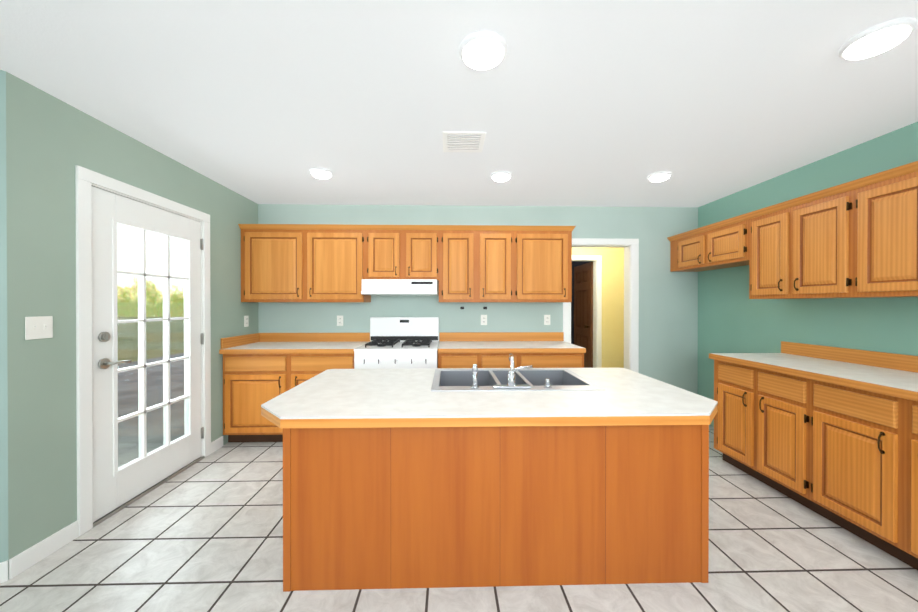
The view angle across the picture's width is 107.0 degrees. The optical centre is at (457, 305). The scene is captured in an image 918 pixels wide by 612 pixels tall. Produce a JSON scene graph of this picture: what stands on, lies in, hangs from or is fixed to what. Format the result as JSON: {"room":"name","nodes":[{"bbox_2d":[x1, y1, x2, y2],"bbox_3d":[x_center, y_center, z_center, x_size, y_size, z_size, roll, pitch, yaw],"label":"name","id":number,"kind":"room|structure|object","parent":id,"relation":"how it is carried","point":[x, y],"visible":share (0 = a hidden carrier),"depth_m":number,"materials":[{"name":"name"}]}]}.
{"room":"kitchen","nodes":[
{"label":"kitchen","id":0,"kind":"room"},
{"bbox_2d":[0,70,8,578],"bbox_3d":[-2.922,0.099,0.918,0.120,2.440,2.080,0,0,44],"label":"wall","id":1,"kind":"structure","parent":0,"point":[3,406],"depth_m":1.62,"materials":[{"name":"green paint"}]},
{"bbox_2d":[0,560,7,582],"bbox_3d":[-2.852,1.272,0.913,1.380,0.095,1.408,0,0,-1],"label":"baseboard","id":2,"kind":"structure","parent":1,"relation":"attached to","point":[3,565],"depth_m":1.62,"materials":[{"name":"white wood"}]},
{"bbox_2d":[6,72,258,559],"bbox_3d":[-2.301,0.083,4.852,0.120,2.440,6.450,0,0,-1],"label":"wall","id":3,"kind":"structure","parent":0,"point":[52,141],"depth_m":1.83,"materials":[{"name":"green paint"}]},
{"bbox_2d":[25,316,52,339],"bbox_3d":[-2.155,0.112,1.754,0.018,0.116,0.116,0,0,-1],"label":"light switch","id":4,"kind":"object","parent":3,"relation":"attached to","point":[39,327],"visible":1,"depth_m":1.75,"materials":[{"name":"white plastic"}]},
{"bbox_2d":[75,165,210,535],"bbox_3d":[-2.244,0.256,2.464,0.156,2.115,1.070,0,0,-1],"label":"door frame","id":5,"kind":"structure","parent":3,"relation":"attached to","point":[86,180],"depth_m":1.99,"materials":[{"name":"white wood"}]},
{"bbox_2d":[91,186,203,521],"bbox_3d":[-2.176,0.288,2.470,0.110,2.009,0.908,0,0,-1],"label":"patio door","id":6,"kind":"structure","parent":3,"relation":"in","point":[115,486],"depth_m":2.35,"materials":[{"name":"white wood"}]},
{"bbox_2d":[244,316,248,326],"bbox_3d":[-2.203,0.159,3.547,0.010,0.116,0.072,0,0,-1],"label":"electrical outlet","id":7,"kind":"object","parent":3,"relation":"attached to","point":[246,321],"visible":1,"depth_m":3.54,"materials":[{"name":"white plastic"}]},
{"bbox_2d":[0,425,917,611],"bbox_3d":[0.246,1.361,2.985,7.920,0.100,10.320,0,0,-1],"label":"floor","id":8,"kind":"structure","parent":0,"point":[205,534],"depth_m":1.70,"materials":[{"name":"tile"}]},
{"bbox_2d":[219,333,369,441],"bbox_3d":[-1.583,0.804,3.471,1.244,1.010,0.650,0,0,-1],"label":"base cabinet","id":9,"kind":"object","parent":8,"relation":"on","point":[259,369],"visible":0.71,"depth_m":3.18,"materials":[{"name":"brown wood"}]},
{"bbox_2d":[354,317,438,368],"bbox_3d":[-0.576,0.717,3.438,0.768,1.185,0.756,0,0,-1],"label":"stove","id":10,"kind":"object","parent":8,"relation":"on","point":[403,342],"visible":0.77,"depth_m":3.31,"materials":[{"name":"white metal"}]},
{"bbox_2d":[438,352,521,367],"bbox_3d":[0.192,0.874,3.530,0.772,0.870,0.620,0,0,-1],"label":"base cabinet","id":11,"kind":"object","parent":8,"relation":"on","point":[445,359],"depth_m":3.22,"materials":[{"name":"brown wood"}]},
{"bbox_2d":[438,340,585,351],"bbox_3d":[0.509,0.419,3.531,1.406,0.040,0.630,0,0,-1],"label":"countertop","id":12,"kind":"structure","parent":11,"relation":"on","point":[444,345],"depth_m":3.35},
{"bbox_2d":[277,373,712,591],"bbox_3d":[0.183,0.920,2.064,1.998,0.790,0.954,0,0,-1],"label":"kitchen island","id":13,"kind":"object","parent":8,"relation":"on","point":[474,476],"depth_m":1.59,"materials":[{"name":"brown wood"}]},
{"bbox_2d":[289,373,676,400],"bbox_3d":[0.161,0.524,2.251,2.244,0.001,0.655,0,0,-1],"label":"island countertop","id":14,"kind":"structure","parent":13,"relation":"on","point":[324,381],"depth_m":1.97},
{"bbox_2d":[437,369,500,392],"bbox_3d":[0.060,0.571,2.230,0.353,0.194,0.484,0,0,-1],"label":"sink","id":15,"kind":"object","parent":14,"relation":"in","point":[451,380],"depth_m":2.47,"materials":[{"name":"grey metal"}]},
{"bbox_2d":[517,369,592,392],"bbox_3d":[0.613,0.571,2.244,0.345,0.194,0.484,0,0,-1],"label":"sink","id":16,"kind":"object","parent":14,"relation":"in","point":[536,380],"depth_m":2.32,"materials":[{"name":"grey metal"}]},
{"bbox_2d":[261,397,716,428],"bbox_3d":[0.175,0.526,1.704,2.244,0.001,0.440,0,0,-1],"label":"island countertop","id":17,"kind":"structure","parent":13,"relation":"on","point":[271,415],"depth_m":1.49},
{"bbox_2d":[471,353,551,388],"bbox_3d":[0.308,0.383,2.057,0.466,0.172,0.263,0,0,-1],"label":"faucet","id":18,"kind":"object","parent":13,"relation":"on","point":[511,373],"depth_m":1.94,"materials":[{"name":"silver metal"}]},
{"bbox_2d":[522,352,585,367],"bbox_3d":[0.895,0.874,3.547,0.634,0.870,0.620,0,0,-1],"label":"base cabinet","id":19,"kind":"object","parent":8,"relation":"on","point":[535,359],"depth_m":3.24,"materials":[{"name":"brown wood"}]},
{"bbox_2d":[709,357,804,503],"bbox_3d":[2.486,0.878,2.512,0.620,0.870,0.776,0,0,-1],"label":"base cabinet","id":20,"kind":"object","parent":8,"relation":"on","point":[759,421],"depth_m":2.43,"materials":[{"name":"brown wood"}]},
{"bbox_2d":[801,377,896,555],"bbox_3d":[2.501,0.880,1.904,0.620,0.870,0.441,0,0,-1],"label":"base cabinet","id":21,"kind":"object","parent":8,"relation":"on","point":[830,433],"depth_m":1.89,"materials":[{"name":"brown wood"}]},
{"bbox_2d":[709,353,917,396],"bbox_3d":[2.502,0.426,1.671,0.630,0.040,2.450,0,0,-1],"label":"countertop","id":22,"kind":"structure","parent":21,"relation":"on","point":[875,376],"depth_m":2.16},
{"bbox_2d":[893,393,917,569],"bbox_3d":[2.512,0.882,1.461,0.620,0.870,0.444,0,0,-1],"label":"base cabinet","id":23,"kind":"object","parent":8,"relation":"on","point":[905,549],"depth_m":1.67,"materials":[{"name":"brown wood"}]},
{"bbox_2d":[0,0,917,206],"bbox_3d":[0.246,-1.179,2.974,7.920,0.100,10.320,0,0,-1],"label":"ceiling","id":24,"kind":"structure","parent":0,"point":[598,103],"depth_m":1.76,"materials":[{"name":"grey paint"}]},
{"bbox_2d":[310,168,332,178],"bbox_3d":[-1.144,-1.103,2.853,0.180,0.050,0.180,0,0,-1],"label":"recessed light","id":25,"kind":"object","parent":24,"relation":"in","point":[321,173],"visible":1,"depth_m":2.80,"materials":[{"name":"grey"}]},
{"bbox_2d":[443,132,485,151],"bbox_3d":[0.042,-1.119,2.329,0.280,0.012,0.280,0,0,-1],"label":"ceiling vent","id":26,"kind":"object","parent":24,"relation":"in","point":[463,141],"visible":1,"depth_m":2.30,"materials":[{"name":"white metal"}]},
{"bbox_2d":[459,30,506,69],"bbox_3d":[0.113,-1.097,1.486,0.210,0.050,0.210,0,0,-1],"label":"recessed light","id":27,"kind":"object","parent":24,"relation":"in","point":[483,50],"visible":1,"depth_m":1.44,"materials":[{"name":"white"}]},
{"bbox_2d":[491,171,511,181],"bbox_3d":[0.378,-1.103,2.917,0.180,0.050,0.180,0,0,-1],"label":"recessed light","id":28,"kind":"object","parent":24,"relation":"in","point":[500,176],"visible":1,"depth_m":2.87,"materials":[{"name":"white glass"}]},
{"bbox_2d":[647,171,671,181],"bbox_3d":[1.740,-1.103,2.925,0.180,0.050,0.180,0,0,-1],"label":"recessed light","id":29,"kind":"object","parent":24,"relation":"in","point":[660,176],"visible":1,"depth_m":2.88,"materials":[{"name":"white glass"}]},
{"bbox_2d":[838,17,917,59],"bbox_3d":[1.752,-1.097,1.421,0.210,0.050,0.210,0,0,-1],"label":"recessed light","id":30,"kind":"object","parent":24,"relation":"in","point":[878,39],"visible":1,"depth_m":1.38,"materials":[{"name":"white"}]},
{"bbox_2d":[258,204,697,393],"bbox_3d":[0.273,0.087,3.901,5.220,2.440,0.120,0,0,-1],"label":"wall","id":31,"kind":"structure","parent":0,"point":[668,326],"depth_m":3.85,"materials":[{"name":"green paint"}]},
{"bbox_2d":[238,224,370,301],"bbox_3d":[-1.587,-0.433,3.620,1.244,0.786,0.340,0,0,-1],"label":"upper cabinet","id":32,"kind":"object","parent":31,"relation":"attached to","point":[340,262],"depth_m":3.46,"materials":[{"name":"brown wood"}]},
{"bbox_2d":[337,316,342,325],"bbox_3d":[-1.312,0.165,3.796,0.072,0.116,0.010,0,0,-1],"label":"electrical outlet","id":33,"kind":"object","parent":31,"relation":"attached to","point":[339,320],"visible":1,"depth_m":3.79,"materials":[{"name":"white plastic"}]},
{"bbox_2d":[366,225,437,280],"bbox_3d":[-0.581,-0.548,3.645,0.768,0.556,0.340,0,0,-1],"label":"upper cabinet","id":34,"kind":"object","parent":31,"relation":"attached to","point":[392,251],"depth_m":3.48,"materials":[{"name":"brown wood"}]},
{"bbox_2d":[361,279,438,295],"bbox_3d":[-0.579,-0.191,3.578,0.748,0.149,0.472,0,0,-1],"label":"range hood","id":35,"kind":"object","parent":34,"relation":"attached to","point":[400,287],"visible":1,"depth_m":3.35,"materials":[{"name":"white metal"}]},
{"bbox_2d":[438,225,477,301],"bbox_3d":[-0.001,-0.433,3.660,0.393,0.786,0.340,0,0,-1],"label":"upper cabinet","id":36,"kind":"object","parent":31,"relation":"attached to","point":[457,244],"depth_m":3.49,"materials":[{"name":"brown wood"}]},
{"bbox_2d":[481,315,486,324],"bbox_3d":[0.301,0.157,3.836,0.072,0.116,0.010,0,0,-1],"label":"electrical outlet","id":37,"kind":"object","parent":31,"relation":"attached to","point":[483,319],"visible":1,"depth_m":3.83,"materials":[{"name":"white plastic"}]},
{"bbox_2d":[478,225,513,301],"bbox_3d":[0.389,-0.433,3.669,0.386,0.786,0.340,0,0,-1],"label":"upper cabinet","id":38,"kind":"object","parent":31,"relation":"attached to","point":[495,242],"depth_m":3.50,"materials":[{"name":"brown wood"}]},
{"bbox_2d":[514,225,573,301],"bbox_3d":[0.885,-0.433,3.681,0.607,0.786,0.340,0,0,-1],"label":"upper cabinet","id":39,"kind":"object","parent":31,"relation":"attached to","point":[542,254],"depth_m":3.52,"materials":[{"name":"brown wood"}]},
{"bbox_2d":[544,315,549,324],"bbox_3d":[1.022,0.157,3.854,0.072,0.116,0.010,0,0,-1],"label":"electrical outlet","id":40,"kind":"object","parent":31,"relation":"attached to","point":[546,319],"visible":1,"depth_m":3.85,"materials":[{"name":"white plastic"}]},
{"bbox_2d":[563,238,638,372],"bbox_3d":[1.632,0.269,3.932,0.870,2.075,0.146,0,0,-1],"label":"trim","id":41,"kind":"structure","parent":31,"relation":"attached to","point":[631,304],"depth_m":3.85,"materials":[{"name":"white wood"}]},
{"bbox_2d":[571,247,623,367],"bbox_3d":[2.346,0.081,5.437,3.600,2.440,0.150,0,0,-1],"label":"wall","id":42,"kind":"structure","parent":0,"point":[612,307],"depth_m":5.35,"materials":[{"name":"yellow paint"}]},
{"bbox_2d":[574,262,592,367],"bbox_3d":[2.154,0.284,5.918,0.110,2.010,0.760,0,0,-1],"label":"hall door","id":43,"kind":"structure","parent":42,"relation":"in","point":[583,305],"depth_m":5.80,"materials":[{"name":"brown wood"}]},
{"bbox_2d":[697,122,917,426],"bbox_3d":[2.897,0.099,0.955,0.120,2.440,6.140,0,0,-1],"label":"wall","id":44,"kind":"structure","parent":0,"point":[733,317],"depth_m":2.76,"materials":[{"name":"green paint"}]},
{"bbox_2d":[668,213,747,271],"bbox_3d":[2.605,-0.586,3.382,0.340,0.390,1.023,0,0,-1],"label":"upper cabinet","id":45,"kind":"object","parent":44,"relation":"attached to","point":[722,244],"depth_m":3.27,"materials":[{"name":"brown wood"}]},
{"bbox_2d":[744,182,847,298],"bbox_3d":[2.626,-0.417,2.500,0.340,0.720,0.743,0,0,-1],"label":"upper cabinet","id":46,"kind":"object","parent":44,"relation":"attached to","point":[798,247],"depth_m":2.43,"materials":[{"name":"brown wood"}]},
{"bbox_2d":[844,161,917,297],"bbox_3d":[2.645,-0.414,1.760,0.340,0.720,0.737,0,0,-1],"label":"upper cabinet","id":47,"kind":"object","parent":44,"relation":"attached to","point":[857,238],"depth_m":1.97,"materials":[{"name":"brown wood"}]},
{"label":"outside","id":48,"kind":"structure","parent":0,"visible":0},
{"bbox_2d":[117,317,183,363],"bbox_3d":[-21.283,1.425,6.915,37.630,0.140,65.000,0,0,-1],"label":"lawn","id":49,"kind":"structure","parent":48,"point":[173,337],"depth_m":13.85,"materials":[{"name":"green plant"}]},
{"bbox_2d":[117,224,183,316],"bbox_3d":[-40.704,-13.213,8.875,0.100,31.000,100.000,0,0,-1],"label":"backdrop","id":50,"kind":"structure","parent":48,"point":[150,269],"depth_m":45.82,"materials":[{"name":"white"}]},
{"bbox_2d":[118,353,183,466],"bbox_3d":[-4.941,1.343,3.817,5.150,0.030,12.000,0,0,-1],"label":"patio","id":51,"kind":"structure","parent":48,"point":[150,402],"depth_m":4.50,"materials":[{"name":"concrete"}]}
]}

